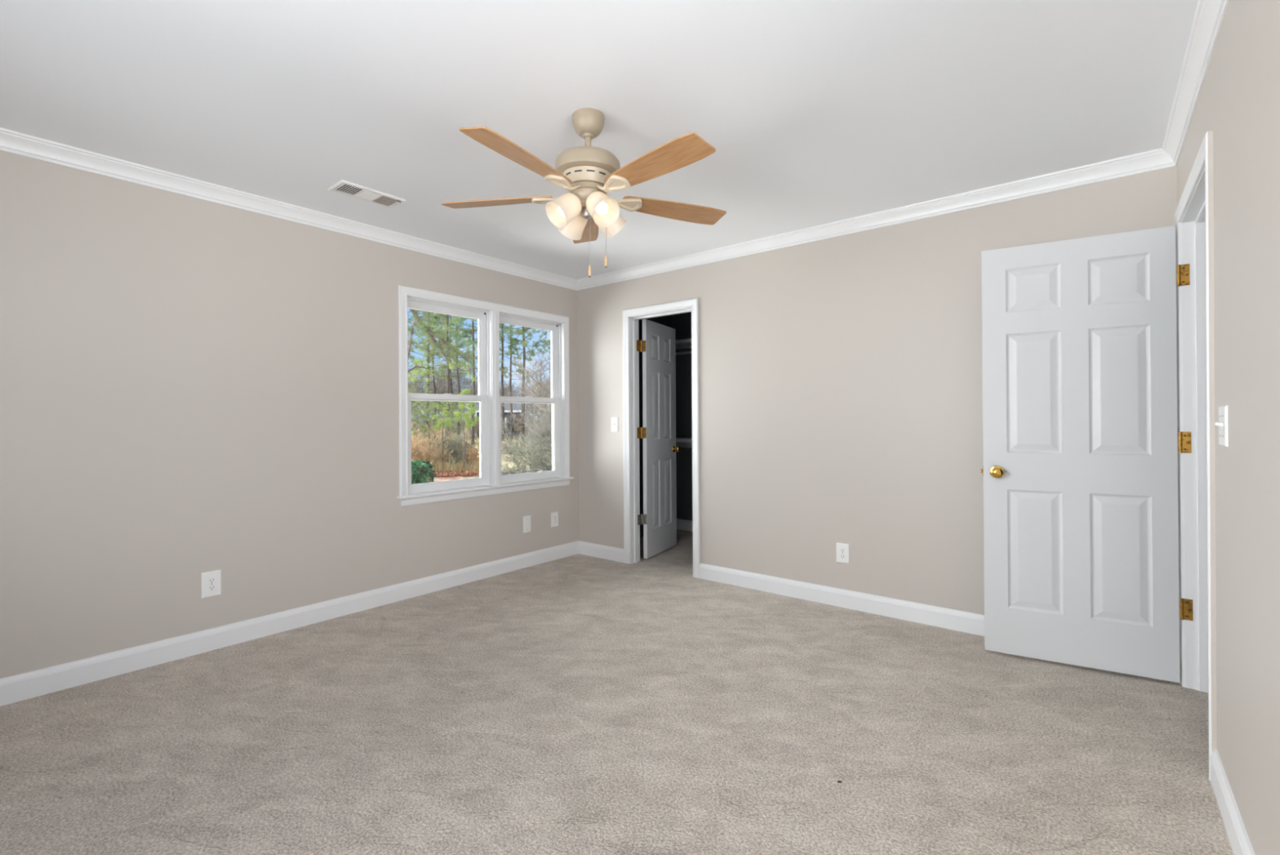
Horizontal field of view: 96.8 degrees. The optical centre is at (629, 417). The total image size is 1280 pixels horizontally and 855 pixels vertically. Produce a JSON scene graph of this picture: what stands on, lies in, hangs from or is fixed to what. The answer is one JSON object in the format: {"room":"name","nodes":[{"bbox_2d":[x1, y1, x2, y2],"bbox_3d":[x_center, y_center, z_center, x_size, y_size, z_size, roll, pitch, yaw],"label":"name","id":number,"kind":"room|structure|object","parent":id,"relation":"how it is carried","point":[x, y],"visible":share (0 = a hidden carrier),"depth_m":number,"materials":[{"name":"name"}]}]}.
{"room":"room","nodes":[
{"label":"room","id":0,"kind":"room"},
{"bbox_2d":[0,150,671,678],"bbox_3d":[-1.470,0.051,4.006,0.150,2.540,5.920,-1,0,39],"label":"wall","id":1,"kind":"structure","parent":0,"point":[190,387],"depth_m":2.95,"materials":[{"name":"beige paint"}]},
{"bbox_2d":[201,568,221,598],"bbox_3d":[-2.198,0.876,2.986,0.009,0.134,0.086,-1,0,39],"label":"wall outlet","id":2,"kind":"object","parent":1,"relation":"attached to","point":[211,580],"visible":1,"depth_m":2.98,"materials":[{"name":"white plastic"}]},
{"bbox_2d":[208,577,215,582],"bbox_3d":[-2.196,0.857,2.985,0.003,0.027,0.034,-1,0,39],"label":"receptacle","id":3,"kind":"object","parent":2,"relation":"attached to","point":[211,580],"depth_m":2.98,"materials":[{"name":"white plastic"}]},
{"bbox_2d":[208,584,215,590],"bbox_3d":[-2.196,0.896,2.985,0.003,0.027,0.034,-1,0,39],"label":"receptacle","id":4,"kind":"object","parent":2,"relation":"attached to","point":[211,587],"depth_m":2.98,"materials":[{"name":"white plastic"}]},
{"bbox_2d":[396,284,573,506],"bbox_3d":[-1.081,-0.142,4.448,0.188,1.483,1.623,-1,0,39],"label":"window","id":5,"kind":"structure","parent":1,"relation":"in","point":[489,315],"depth_m":4.39,"materials":[{"name":"white"}]},
{"bbox_2d":[523,515,530,533],"bbox_3d":[-0.837,0.872,4.643,0.008,0.134,0.080,-1,0,39],"label":"blank plate","id":6,"kind":"object","parent":1,"relation":"attached to","point":[526,519],"visible":1,"depth_m":4.64,"materials":[{"name":"white plastic"}]},
{"bbox_2d":[551,511,558,527],"bbox_3d":[-0.641,0.878,4.880,0.009,0.124,0.080,-1,0,39],"label":"wall outlet","id":7,"kind":"object","parent":1,"relation":"attached to","point":[554,516],"visible":1,"depth_m":4.87,"materials":[{"name":"white plastic"}]},
{"bbox_2d":[0,0,1229,290],"bbox_3d":[-0.332,-1.192,2.214,3.901,0.080,4.300,-1,0,39],"label":"trim","id":8,"kind":"structure","parent":1,"relation":"attached to","point":[1209,16],"depth_m":3.01,"materials":[{"name":"white"}]},
{"bbox_2d":[0,540,1254,854],"bbox_3d":[-0.319,1.152,2.205,3.901,0.112,4.300,-1,0,39],"label":"baseboard","id":9,"kind":"structure","parent":1,"relation":"attached to","point":[20,686],"depth_m":2.97,"materials":[{"name":"white"}]},
{"bbox_2d":[0,0,1198,279],"bbox_3d":[0.636,-1.297,2.370,5.500,0.120,6.070,-1,0,39],"label":"ceiling","id":10,"kind":"structure","parent":0,"point":[813,113],"depth_m":2.18,"materials":[{"name":"white paint"}]},
{"bbox_2d":[327,179,405,208],"bbox_3d":[-1.437,-1.213,3.116,0.172,0.018,0.350,-1,0,39],"label":"ceiling vent","id":11,"kind":"object","parent":10,"relation":"in","point":[359,192],"visible":1,"depth_m":3.10,"materials":[{"name":"white metal"}]},
{"bbox_2d":[440,107,726,277],"bbox_3d":[-0.171,-0.901,2.300,1.226,0.665,1.224,1,1,39],"label":"ceiling fan","id":12,"kind":"object","parent":10,"relation":"hanging from","point":[588,172],"visible":1,"depth_m":2.24,"materials":[{"name":"wood"}]},
{"bbox_2d":[0,528,1233,854],"bbox_3d":[0.650,1.253,2.360,5.500,0.100,6.070,-1,0,39],"label":"floor","id":13,"kind":"structure","parent":0,"point":[578,704],"depth_m":2.11,"materials":[{"name":"beige carpet"}]},
{"bbox_2d":[671,311,692,519],"bbox_3d":[1.210,0.013,5.731,2.100,2.400,0.150,-1,0,39],"label":"wall","id":14,"kind":"structure","parent":0,"point":[681,322],"depth_m":6.15,"materials":[{"name":"grey paint"}]},
{"bbox_2d":[675,337,691,355],"bbox_3d":[1.061,-0.743,5.557,1.800,0.112,0.304,-1,0,39],"label":"closet shelf","id":15,"kind":"object","parent":14,"relation":"attached to","point":[685,343],"visible":0.02,"depth_m":5.95,"materials":[{"name":"grey"}]},
{"bbox_2d":[675,437,692,448],"bbox_3d":[1.067,0.270,5.553,1.800,0.113,0.304,-1,0,39],"label":"closet shelf","id":16,"kind":"object","parent":14,"relation":"attached to","point":[681,442],"visible":0.02,"depth_m":5.96,"materials":[{"name":"grey"}]},
{"bbox_2d":[676,518,693,531],"bbox_3d":[1.165,1.157,5.662,1.800,0.112,0.014,-1,0,39],"label":"baseboard","id":17,"kind":"structure","parent":14,"relation":"attached to","point":[682,524],"depth_m":6.12,"materials":[{"name":"white"}]},
{"bbox_2d":[577,165,1177,614],"bbox_3d":[1.020,0.037,3.964,4.051,2.540,0.120,-1,0,39],"label":"wall","id":18,"kind":"structure","parent":0,"point":[841,378],"depth_m":3.60,"materials":[{"name":"beige paint"}]},
{"bbox_2d":[611,417,617,431],"bbox_3d":[-0.132,0.062,4.822,0.078,0.124,0.019,-1,0,39],"label":"light switch","id":19,"kind":"object","parent":18,"relation":"attached to","point":[614,420],"visible":1,"depth_m":4.82,"materials":[{"name":"white plastic"}]},
{"bbox_2d":[636,319,680,558],"bbox_3d":[0.259,0.183,5.073,0.166,2.035,0.692,0,0,28],"label":"door","id":20,"kind":"structure","parent":18,"relation":"in","point":[657,346],"depth_m":5.04,"materials":[{"name":"white paint"}]},
{"bbox_2d":[622,297,700,577],"bbox_3d":[0.274,0.158,4.566,0.741,2.112,0.138,-1,0,39],"label":"trim","id":21,"kind":"structure","parent":18,"relation":"attached to","point":[630,324],"depth_m":4.72,"materials":[{"name":"white"}]},
{"bbox_2d":[698,562,984,635],"bbox_3d":[1.538,1.146,3.452,2.615,0.112,0.014,-1,0,39],"label":"baseboard","id":22,"kind":"structure","parent":18,"relation":"attached to","point":[943,617],"depth_m":3.56,"materials":[{"name":"white"}]},
{"bbox_2d":[836,542,849,564],"bbox_3d":[1.354,0.863,3.607,0.080,0.124,0.009,-1,0,39],"label":"wall outlet","id":23,"kind":"object","parent":18,"relation":"attached to","point":[842,549],"visible":1,"depth_m":3.60,"materials":[{"name":"white plastic"}]},
{"bbox_2d":[840,553,845,558],"bbox_3d":[1.352,0.882,3.604,0.034,0.027,0.003,-1,0,39],"label":"receptacle","id":24,"kind":"object","parent":23,"relation":"attached to","point":[842,555],"depth_m":3.60,"materials":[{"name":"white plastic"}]},
{"bbox_2d":[1177,0,1279,854],"bbox_3d":[1.180,0.024,0.874,0.120,2.540,4.450,-1,0,39],"label":"wall","id":25,"kind":"structure","parent":0,"point":[1238,100],"depth_m":1.43,"materials":[{"name":"beige paint"}]},
{"bbox_2d":[980,225,1192,682],"bbox_3d":[2.143,0.165,2.718,0.789,2.032,0.166,0,0,31],"label":"door","id":26,"kind":"structure","parent":25,"relation":"in","point":[1079,470],"depth_m":2.69,"materials":[{"name":"white paint"}]},
{"bbox_2d":[1174,129,1217,780],"bbox_3d":[2.226,0.135,2.159,0.138,2.119,0.956,-1,0,39],"label":"trim","id":27,"kind":"structure","parent":25,"relation":"attached to","point":[1194,232],"depth_m":2.47,"materials":[{"name":"white"}]},
{"bbox_2d":[1214,405,1228,446],"bbox_3d":[1.772,0.026,1.704,0.019,0.120,0.118,-1,0,39],"label":"light switch","id":28,"kind":"object","parent":25,"relation":"attached to","point":[1223,425],"visible":1,"depth_m":1.68,"materials":[{"name":"white plastic"}]},
{"bbox_3d":[1.487,0.007,4.532,0.150,2.400,1.350,-1,0,39],"label":"wall","id":29,"kind":"structure","parent":0,"visible":0},
{"bbox_2d":[675,347,691,352],"bbox_3d":[0.987,-0.692,5.467,1.800,0.032,0.031,-1,0,39],"label":"closet rod","id":30,"kind":"object","parent":29,"relation":"attached to","point":[687,348],"visible":0.02,"depth_m":5.81,"materials":[{"name":"grey"}]},
{"bbox_2d":[680,447,692,450],"bbox_3d":[0.993,0.323,5.463,1.800,0.032,0.031,-1,0,39],"label":"closet rod","id":31,"kind":"object","parent":29,"relation":"attached to","point":[682,448],"visible":0.02,"depth_m":5.79,"materials":[{"name":"grey"}]},
{"label":"outside","id":32,"kind":"structure","parent":0,"visible":0},
{"bbox_2d":[412,426,535,438],"bbox_3d":[-18.054,1.878,112.381,128.713,0.690,131.208,-1,0,39],"label":"floor","id":33,"kind":"structure","parent":32,"point":[455,427],"depth_m":59.87,"materials":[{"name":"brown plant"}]},
{"bbox_2d":[412,408,432,432],"bbox_3d":[-19.215,0.717,53.639,2.997,3.048,3.096,0,0,-45],"label":"bush","id":34,"kind":"object","parent":33,"relation":"on","point":[429,415],"visible":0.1,"depth_m":53.57,"materials":[{"name":"plant"}]},
{"bbox_2d":[408,357,471,436],"bbox_3d":[-17.585,-1.938,54.100,7.639,8.194,6.826,0,0,-41],"label":"bare tree","id":35,"kind":"object","parent":33,"relation":"on","point":[453,382],"visible":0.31,"depth_m":53.36,"materials":[{"name":"grey plant"}]},
{"bbox_2d":[408,356,476,408],"bbox_3d":[-18.926,-1.922,53.244,7.636,8.192,6.824,0,0,21],"label":"bare tree","id":36,"kind":"object","parent":33,"relation":"on","point":[420,382],"visible":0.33,"depth_m":53.66,"materials":[{"name":"grey plant"}]},
{"bbox_2d":[422,381,478,409],"bbox_3d":[-21.357,-1.505,68.677,6.091,7.312,6.816,0,0,-39],"label":"bare tree","id":37,"kind":"object","parent":33,"relation":"on","point":[442,381],"visible":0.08,"depth_m":69.21,"materials":[{"name":"grey plant"}]},
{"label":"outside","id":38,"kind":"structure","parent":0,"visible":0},
{"bbox_2d":[412,436,542,479],"bbox_3d":[-13.067,1.939,105.602,150.935,0.866,144.784,-1,0,39],"label":"lawn","id":39,"kind":"structure","parent":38,"point":[503,461],"depth_m":28.39,"materials":[{"name":"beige plant"}]},
{"bbox_2d":[407,325,414,359],"bbox_3d":[-19.368,-5.338,46.222,4.565,15.068,5.308,0,0,5],"label":"pine tree","id":40,"kind":"object","parent":39,"relation":"on","point":[410,357],"visible":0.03,"depth_m":46.04,"materials":[{"name":"green plant"}]},
{"bbox_2d":[411,422,419,431],"bbox_3d":[-18.871,0.973,47.066,2.906,2.435,2.299,0,0,-29],"label":"bush","id":41,"kind":"object","parent":39,"relation":"on","point":[412,422],"visible":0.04,"depth_m":47.19,"materials":[{"name":"grey plant"}]},
{"bbox_2d":[408,386,425,413],"bbox_3d":[-21.881,-0.460,55.993,4.039,5.282,4.834,0,0,-14],"label":"bare tree","id":42,"kind":"object","parent":39,"relation":"on","point":[420,387],"visible":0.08,"depth_m":55.89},
{"bbox_2d":[411,440,422,454],"bbox_3d":[-7.938,1.062,18.575,2.165,2.015,1.545,0,0,-11],"label":"dry shrub","id":43,"kind":"object","parent":39,"relation":"on","point":[422,440],"visible":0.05,"depth_m":18.61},
{"bbox_2d":[411,416,424,438],"bbox_3d":[-18.539,0.938,48.532,2.446,2.488,2.528,0,0,-25],"label":"bush","id":44,"kind":"object","parent":39,"relation":"on","point":[418,428],"visible":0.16,"depth_m":48.63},
{"bbox_2d":[411,431,431,462],"bbox_3d":[-7.264,1.258,18.775,1.347,1.583,1.059,0,0,1],"label":"dry shrub","id":45,"kind":"object","parent":39,"relation":"on","point":[418,458],"visible":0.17,"depth_m":18.81,"materials":[{"name":"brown plant"}]},
{"bbox_2d":[411,400,436,459],"bbox_3d":[-7.070,0.766,19.264,1.243,2.754,0.739,0,0,-27],"label":"young pine","id":46,"kind":"object","parent":39,"relation":"on","point":[421,416],"visible":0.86,"depth_m":19.19,"materials":[{"name":"green plant"}]},
{"bbox_2d":[408,382,441,414],"bbox_3d":[-19.747,-0.794,53.584,4.727,5.878,3.797,0,0,-1],"label":"bare tree","id":47,"kind":"object","parent":39,"relation":"on","point":[412,383],"visible":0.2,"depth_m":53.57,"materials":[{"name":"grey plant"}]},
{"bbox_2d":[408,354,442,393],"bbox_3d":[-21.119,-2.042,55.092,6.765,8.413,5.434,0,0,-30],"label":"bare tree","id":48,"kind":"object","parent":39,"relation":"on","point":[418,364],"visible":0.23,"depth_m":54.94,"materials":[{"name":"grey plant"}]},
{"bbox_2d":[414,417,436,439],"bbox_3d":[-19.131,1.036,52.459,2.354,2.317,2.278,0,0,-44],"label":"bush","id":49,"kind":"object","parent":39,"relation":"on","point":[419,417],"visible":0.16,"depth_m":52.13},
{"bbox_2d":[411,424,449,464],"bbox_3d":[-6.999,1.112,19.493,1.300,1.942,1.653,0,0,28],"label":"dry shrub","id":50,"kind":"object","parent":39,"relation":"on","point":[437,430],"visible":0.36,"depth_m":19.62,"materials":[{"name":"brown plant"}]},
{"bbox_2d":[420,400,442,461],"bbox_3d":[-7.027,0.711,20.348,1.318,2.919,0.783,0,0,-28],"label":"young pine","id":51,"kind":"object","parent":39,"relation":"on","point":[430,419],"visible":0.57,"depth_m":20.26,"materials":[{"name":"green plant"}]},
{"bbox_2d":[407,311,458,438],"bbox_3d":[-15.220,-5.362,42.099,5.308,15.068,4.565,0,0,1],"label":"pine tree","id":52,"kind":"object","parent":39,"relation":"on","point":[426,421],"visible":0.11,"depth_m":41.53,"materials":[{"name":"green plant"}]},
{"bbox_2d":[411,425,454,469],"bbox_3d":[-6.827,1.174,19.331,1.369,1.786,1.919,0,0,-33],"label":"dry shrub","id":53,"kind":"object","parent":39,"relation":"on","point":[437,451],"visible":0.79,"depth_m":19.12,"materials":[{"name":"plant"}]},
{"bbox_2d":[408,311,463,439],"bbox_3d":[-16.533,-4.969,47.079,4.970,14.274,5.536,0,0,25],"label":"pine tree","id":54,"kind":"object","parent":39,"relation":"on","point":[432,358],"visible":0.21,"depth_m":47.23,"materials":[{"name":"green plant"}]},
{"bbox_2d":[428,411,457,435],"bbox_3d":[-17.165,0.697,51.993,3.006,3.058,3.106,0,0,-12],"label":"bush","id":55,"kind":"object","parent":39,"relation":"on","point":[436,411],"visible":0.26,"depth_m":51.68,"materials":[{"name":"plant"}]},
{"bbox_2d":[422,386,462,422],"bbox_3d":[-19.805,-0.647,59.417,5.111,5.584,4.270,0,0,-31],"label":"bare tree","id":56,"kind":"object","parent":39,"relation":"on","point":[437,386],"visible":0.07,"depth_m":58.92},
{"bbox_2d":[425,430,461,463],"bbox_3d":[-7.047,1.255,21.104,1.777,1.654,1.268,-1,0,42],"label":"dry shrub","id":57,"kind":"object","parent":39,"relation":"on","point":[429,430],"visible":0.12,"depth_m":20.99,"materials":[{"name":"plant"}]},
{"bbox_2d":[413,475,475,483],"bbox_3d":[-4.918,1.882,12.539,9.275,0.171,15.017,0,0,-42],"label":"mulch bed","id":58,"kind":"object","parent":39,"relation":"on","point":[438,478],"visible":0.01,"depth_m":17.57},
{"bbox_2d":[411,458,436,484],"bbox_3d":[-6.144,1.595,16.073,1.257,0.874,1.311,0,0,-12],"label":"bush","id":59,"kind":"object","parent":58,"relation":"on","point":[421,465],"visible":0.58,"depth_m":15.93,"materials":[{"name":"green plant"}]},
{"bbox_2d":[431,400,457,471],"bbox_3d":[-6.069,0.712,19.132,1.207,2.853,0.967,0,0,-43],"label":"young pine","id":60,"kind":"object","parent":58,"relation":"on","point":[441,423],"visible":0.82,"depth_m":19.14,"materials":[{"name":"green plant"}]},
{"bbox_2d":[419,468,479,476],"bbox_3d":[-6.291,1.843,18.646,3.283,0.234,1.753,0,0,-19],"label":"fallen leaves","id":61,"kind":"object","parent":58,"relation":"on","point":[471,473],"visible":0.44,"depth_m":18.28,"materials":[{"name":"red plant"}]},
{"bbox_2d":[407,308,503,416],"bbox_3d":[-5.507,-2.494,16.630,1.894,9.210,3.614,-1,0,44],"label":"pine","id":62,"kind":"object","parent":58,"relation":"on","point":[426,330],"visible":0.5,"depth_m":16.33,"materials":[{"name":"green plant"}]},
{"bbox_2d":[463,460,530,478],"bbox_3d":[-3.126,1.684,15.554,2.906,1.077,2.674,0,0,25],"label":"brush pile","id":63,"kind":"object","parent":58,"relation":"on","point":[517,468],"visible":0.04,"depth_m":15.47,"materials":[{"name":"plant"}]},
{"bbox_2d":[501,464,547,475],"bbox_3d":[-2.576,1.751,14.984,3.342,0.998,2.418,0,0,-15],"label":"brush pile","id":64,"kind":"object","parent":58,"relation":"on","point":[521,464],"visible":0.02,"depth_m":14.99,"materials":[{"name":"plant"}]},
{"bbox_2d":[522,458,551,472],"bbox_3d":[-1.937,1.633,14.786,3.323,1.197,2.385,0,0,8],"label":"brush pile","id":65,"kind":"object","parent":58,"relation":"on","point":[548,468],"visible":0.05,"depth_m":14.61,"materials":[{"name":"plant"}]},
{"bbox_2d":[413,313,475,439],"bbox_3d":[-13.341,-6.047,41.588,4.625,16.422,4.718,0,0,-11],"label":"pine tree","id":66,"kind":"object","parent":39,"relation":"on","point":[436,318],"visible":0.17,"depth_m":40.98,"materials":[{"name":"green plant"}]},
{"bbox_2d":[429,400,461,422],"bbox_3d":[-17.709,0.146,54.557,3.595,3.928,3.004,-1,0,40],"label":"bare tree","id":67,"kind":"object","parent":39,"relation":"on","point":[439,401],"visible":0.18,"depth_m":54.49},
{"bbox_2d":[424,368,467,434],"bbox_3d":[-19.346,-1.584,59.719,4.758,7.367,5.924,0,0,33],"label":"bare tree","id":68,"kind":"object","parent":39,"relation":"on","point":[446,369],"visible":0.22,"depth_m":59.68,"materials":[{"name":"grey plant"}]},
{"bbox_2d":[417,314,478,437],"bbox_3d":[-13.786,-5.348,44.589,5.597,15.004,5.240,0,0,-21],"label":"pine tree","id":69,"kind":"object","parent":39,"relation":"on","point":[443,366],"visible":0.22,"depth_m":43.90,"materials":[{"name":"green plant"}]},
{"bbox_2d":[420,312,476,435],"bbox_3d":[-17.027,-6.077,52.056,5.021,16.575,5.839,0,0,-2],"label":"pine tree","id":70,"kind":"object","parent":39,"relation":"on","point":[459,328],"visible":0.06,"depth_m":52.43,"materials":[{"name":"green plant"}]},
{"bbox_2d":[417,452,479,472],"bbox_3d":[-7.658,1.696,22.433,4.866,0.601,8.548,0,0,-18],"label":"dry grass","id":71,"kind":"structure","parent":39,"relation":"on","point":[446,464],"depth_m":19.31,"materials":[{"name":"plant"}]},
{"bbox_2d":[441,401,461,440],"bbox_3d":[-6.883,0.740,21.550,1.306,2.892,0.776,0,0,35],"label":"young pine","id":72,"kind":"object","parent":39,"relation":"on","point":[451,411],"visible":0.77,"depth_m":21.50,"materials":[{"name":"green plant"}]},
{"bbox_2d":[429,417,474,464],"bbox_3d":[-6.625,1.065,21.095,1.605,2.093,2.250,0,0,-26],"label":"dry shrub","id":73,"kind":"object","parent":39,"relation":"on","point":[468,431],"visible":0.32,"depth_m":21.03,"materials":[{"name":"plant"}]},
{"bbox_2d":[437,431,468,468],"bbox_3d":[-6.236,1.262,19.940,1.084,1.623,1.693,0,0,-28],"label":"dry shrub","id":74,"kind":"object","parent":39,"relation":"on","point":[451,445],"visible":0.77,"depth_m":19.60,"materials":[{"name":"grey plant"}]},
{"bbox_2d":[435,373,471,407],"bbox_3d":[-21.689,-1.665,68.579,4.951,7.665,6.164,0,0,-38],"label":"bare tree","id":75,"kind":"object","parent":39,"relation":"on","point":[437,374],"visible":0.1,"depth_m":68.86,"materials":[{"name":"grey plant"}]},
{"bbox_2d":[430,366,478,436],"bbox_3d":[-15.984,-1.693,55.169,6.102,7.588,4.901,0,0,15],"label":"bare tree","id":76,"kind":"object","parent":39,"relation":"on","point":[477,376],"visible":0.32,"depth_m":54.66,"materials":[{"name":"grey plant"}]},
{"bbox_2d":[444,419,465,437],"bbox_3d":[-15.730,1.053,50.868,2.195,2.161,2.125,0,0,-26],"label":"bush","id":77,"kind":"object","parent":39,"relation":"on","point":[451,420],"visible":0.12,"depth_m":50.79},
{"bbox_2d":[444,429,467,457],"bbox_3d":[-7.809,1.315,25.532,1.056,1.581,1.649,0,0,-12],"label":"dry shrub","id":78,"kind":"object","parent":39,"relation":"on","point":[446,429],"visible":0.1,"depth_m":25.43,"materials":[{"name":"grey plant"}]},
{"bbox_2d":[444,387,476,471],"bbox_3d":[-5.809,0.586,19.093,1.330,3.145,1.066,0,0,-38],"label":"young pine","id":79,"kind":"object","parent":39,"relation":"on","point":[472,410],"visible":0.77,"depth_m":19.00,"materials":[{"name":"green plant"}]},
{"bbox_2d":[449,412,476,439],"bbox_3d":[-14.731,0.855,50.283,2.625,2.584,2.541,0,0,-34],"label":"bush","id":80,"kind":"object","parent":39,"relation":"on","point":[462,424],"visible":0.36,"depth_m":50.27,"materials":[{"name":"plant"}]},
{"bbox_2d":[454,435,479,466],"bbox_3d":[-5.982,1.352,21.154,0.969,1.450,1.513,0,0,-9],"label":"dry shrub","id":81,"kind":"object","parent":39,"relation":"on","point":[467,443],"visible":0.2,"depth_m":20.93,"materials":[{"name":"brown plant"}]},
{"bbox_2d":[459,435,479,467],"bbox_3d":[-5.354,1.248,20.068,1.399,1.644,1.100,0,0,-35],"label":"dry shrub","id":82,"kind":"object","parent":39,"relation":"on","point":[472,456],"visible":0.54,"depth_m":19.87,"materials":[{"name":"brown plant"}]},
{"bbox_2d":[462,401,479,462],"bbox_3d":[-5.450,0.700,20.051,1.232,2.912,0.987,0,0,-7],"label":"young pine","id":83,"kind":"object","parent":39,"relation":"on","point":[472,402],"visible":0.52,"depth_m":20.24,"materials":[{"name":"green plant"}]},
{"bbox_2d":[466,420,479,437],"bbox_3d":[-14.448,1.031,53.878,2.217,2.183,2.146,0,0,22],"label":"bush","id":84,"kind":"object","parent":39,"relation":"on","point":[477,420],"visible":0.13,"depth_m":53.66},
{"bbox_2d":[474,417,479,432],"bbox_3d":[-13.282,0.940,51.564,2.284,2.420,2.888,0,0,-6],"label":"bush","id":85,"kind":"object","parent":39,"relation":"on","point":[477,421],"visible":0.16,"depth_m":51.38,"materials":[{"name":"grey plant"}]},
{"bbox_2d":[453,376,501,417],"bbox_3d":[-16.146,-1.219,60.030,6.090,6.533,5.442,0,0,-27],"label":"bare tree","id":86,"kind":"object","parent":39,"relation":"on","point":[470,376],"visible":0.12,"depth_m":60.17,"materials":[{"name":"grey plant"}]},
{"bbox_2d":[448,315,515,444],"bbox_3d":[-10.758,-5.884,40.959,4.623,16.093,4.532,0,0,-33],"label":"pine tree","id":87,"kind":"object","parent":39,"relation":"on","point":[464,331],"visible":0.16,"depth_m":40.50,"materials":[{"name":"green plant"}]},
{"bbox_2d":[474,401,521,436],"bbox_3d":[-13.393,0.287,58.465,5.000,4.100,4.650,0,0,-13],"label":"shed","id":88,"kind":"object","parent":39,"relation":"on","point":[507,412],"visible":0.14,"depth_m":56.77,"materials":[{"name":"grey"}]},
{"bbox_2d":[468,321,534,440],"bbox_3d":[-10.567,-6.493,46.199,4.856,17.243,4.954,0,0,16],"label":"pine tree","id":89,"kind":"object","parent":39,"relation":"on","point":[502,324],"visible":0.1,"depth_m":46.73,"materials":[{"name":"green plant"}]},
{"bbox_2d":[475,322,537,439],"bbox_3d":[-11.148,-5.663,50.395,5.478,15.686,5.852,0,0,-24],"label":"pine tree","id":90,"kind":"object","parent":39,"relation":"on","point":[518,357],"visible":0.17,"depth_m":50.83,"materials":[{"name":"green plant"}]},
{"bbox_2d":[500,383,519,395],"bbox_3d":[-18.480,-1.602,84.073,4.753,7.359,5.918,0,0,-26],"label":"bare tree","id":91,"kind":"object","parent":39,"relation":"on","point":[512,384],"visible":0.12,"depth_m":83.45,"materials":[{"name":"grey plant"}]},
{"bbox_2d":[499,378,521,395],"bbox_3d":[-18.622,-1.791,84.762,6.264,7.789,5.031,0,0,-39],"label":"bare tree","id":92,"kind":"object","parent":39,"relation":"on","point":[504,379],"visible":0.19,"depth_m":85.02,"materials":[{"name":"grey plant"}]},
{"bbox_2d":[504,412,528,435],"bbox_3d":[-10.669,0.837,53.976,3.191,2.674,2.524,0,0,-14],"label":"bush","id":93,"kind":"object","parent":39,"relation":"on","point":[519,419],"visible":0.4,"depth_m":53.87,"materials":[{"name":"grey plant"}]},
{"bbox_2d":[503,385,537,411],"bbox_3d":[-11.682,-0.954,61.146,5.504,5.905,4.919,0,0,14],"label":"bare tree","id":94,"kind":"object","parent":39,"relation":"on","point":[504,385],"visible":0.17,"depth_m":60.52,"materials":[{"name":"grey plant"}]},
{"bbox_2d":[499,324,550,439],"bbox_3d":[-7.987,-5.773,46.166,4.793,15.822,5.573,0,0,38],"label":"pine tree","id":95,"kind":"object","parent":39,"relation":"on","point":[524,344],"visible":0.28,"depth_m":45.96,"materials":[{"name":"green plant"}]},
{"bbox_2d":[499,352,551,463],"bbox_3d":[-2.094,-0.136,19.194,4.160,4.427,6.283,0,0,-42],"label":"bare tree","id":96,"kind":"object","parent":39,"relation":"on","point":[522,380],"visible":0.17,"depth_m":19.41,"materials":[{"name":"grey plant"}]},
{"bbox_2d":[501,416,551,466],"bbox_3d":[-2.919,0.905,18.056,3.523,2.236,2.277,0,0,2],"label":"shrub","id":97,"kind":"object","parent":39,"relation":"on","point":[514,437],"visible":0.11,"depth_m":17.82,"materials":[{"name":"plant"}]},
{"bbox_2d":[501,378,551,471],"bbox_3d":[-1.523,0.488,16.429,3.162,3.105,4.893,0,0,29],"label":"shrub","id":98,"kind":"object","parent":39,"relation":"on","point":[548,427],"visible":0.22,"depth_m":15.36,"materials":[{"name":"plant"}]},
{"bbox_2d":[501,431,551,473],"bbox_3d":[-2.053,1.176,14.598,2.933,1.729,2.624,0,0,-10],"label":"bush","id":99,"kind":"object","parent":39,"relation":"on","point":[535,459],"visible":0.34,"depth_m":14.45,"materials":[{"name":"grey plant"}]},
{"bbox_2d":[502,411,551,467],"bbox_3d":[-2.198,0.785,16.955,1.833,2.484,3.826,-1,0,44],"label":"shrub","id":100,"kind":"object","parent":39,"relation":"on","point":[540,411],"visible":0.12,"depth_m":16.23,"materials":[{"name":"grey plant"}]},
{"bbox_2d":[515,389,537,414],"bbox_3d":[-11.715,-1.037,72.382,4.888,6.078,3.926,0,0,10],"label":"bare tree","id":101,"kind":"object","parent":39,"relation":"on","point":[535,389],"visible":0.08,"depth_m":72.36,"materials":[{"name":"grey plant"}]},
{"bbox_2d":[514,417,540,436],"bbox_3d":[-8.558,1.048,49.423,2.545,2.133,2.013,0,0,26],"label":"bush","id":102,"kind":"object","parent":39,"relation":"on","point":[530,430],"visible":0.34,"depth_m":49.17,"materials":[{"name":"grey plant"}]},
{"bbox_2d":[509,349,551,415],"bbox_3d":[-2.410,-0.172,19.549,2.934,4.503,3.596,0,0,30],"label":"bare tree","id":103,"kind":"object","parent":39,"relation":"on","point":[540,374],"visible":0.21,"depth_m":19.10,"materials":[{"name":"grey plant"}]},
{"bbox_2d":[525,452,551,472],"bbox_3d":[-2.057,1.459,15.441,1.575,1.037,1.760,0,0,29],"label":"bush","id":104,"kind":"object","parent":39,"relation":"on","point":[535,466],"visible":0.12,"depth_m":15.22,"materials":[{"name":"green plant"}]},
{"bbox_2d":[527,395,551,457],"bbox_3d":[-2.116,0.592,17.548,2.157,2.923,4.501,0,0,9],"label":"shrub","id":105,"kind":"object","parent":39,"relation":"on","point":[543,434],"visible":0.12,"depth_m":16.32,"materials":[{"name":"grey plant"}]},
{"bbox_2d":[541,330,551,353],"bbox_3d":[-6.216,-6.064,50.144,4.625,16.422,4.718,0,0,-34],"label":"pine tree","id":106,"kind":"object","parent":39,"relation":"on","point":[545,331],"visible":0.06,"depth_m":48.66,"materials":[{"name":"green plant"}]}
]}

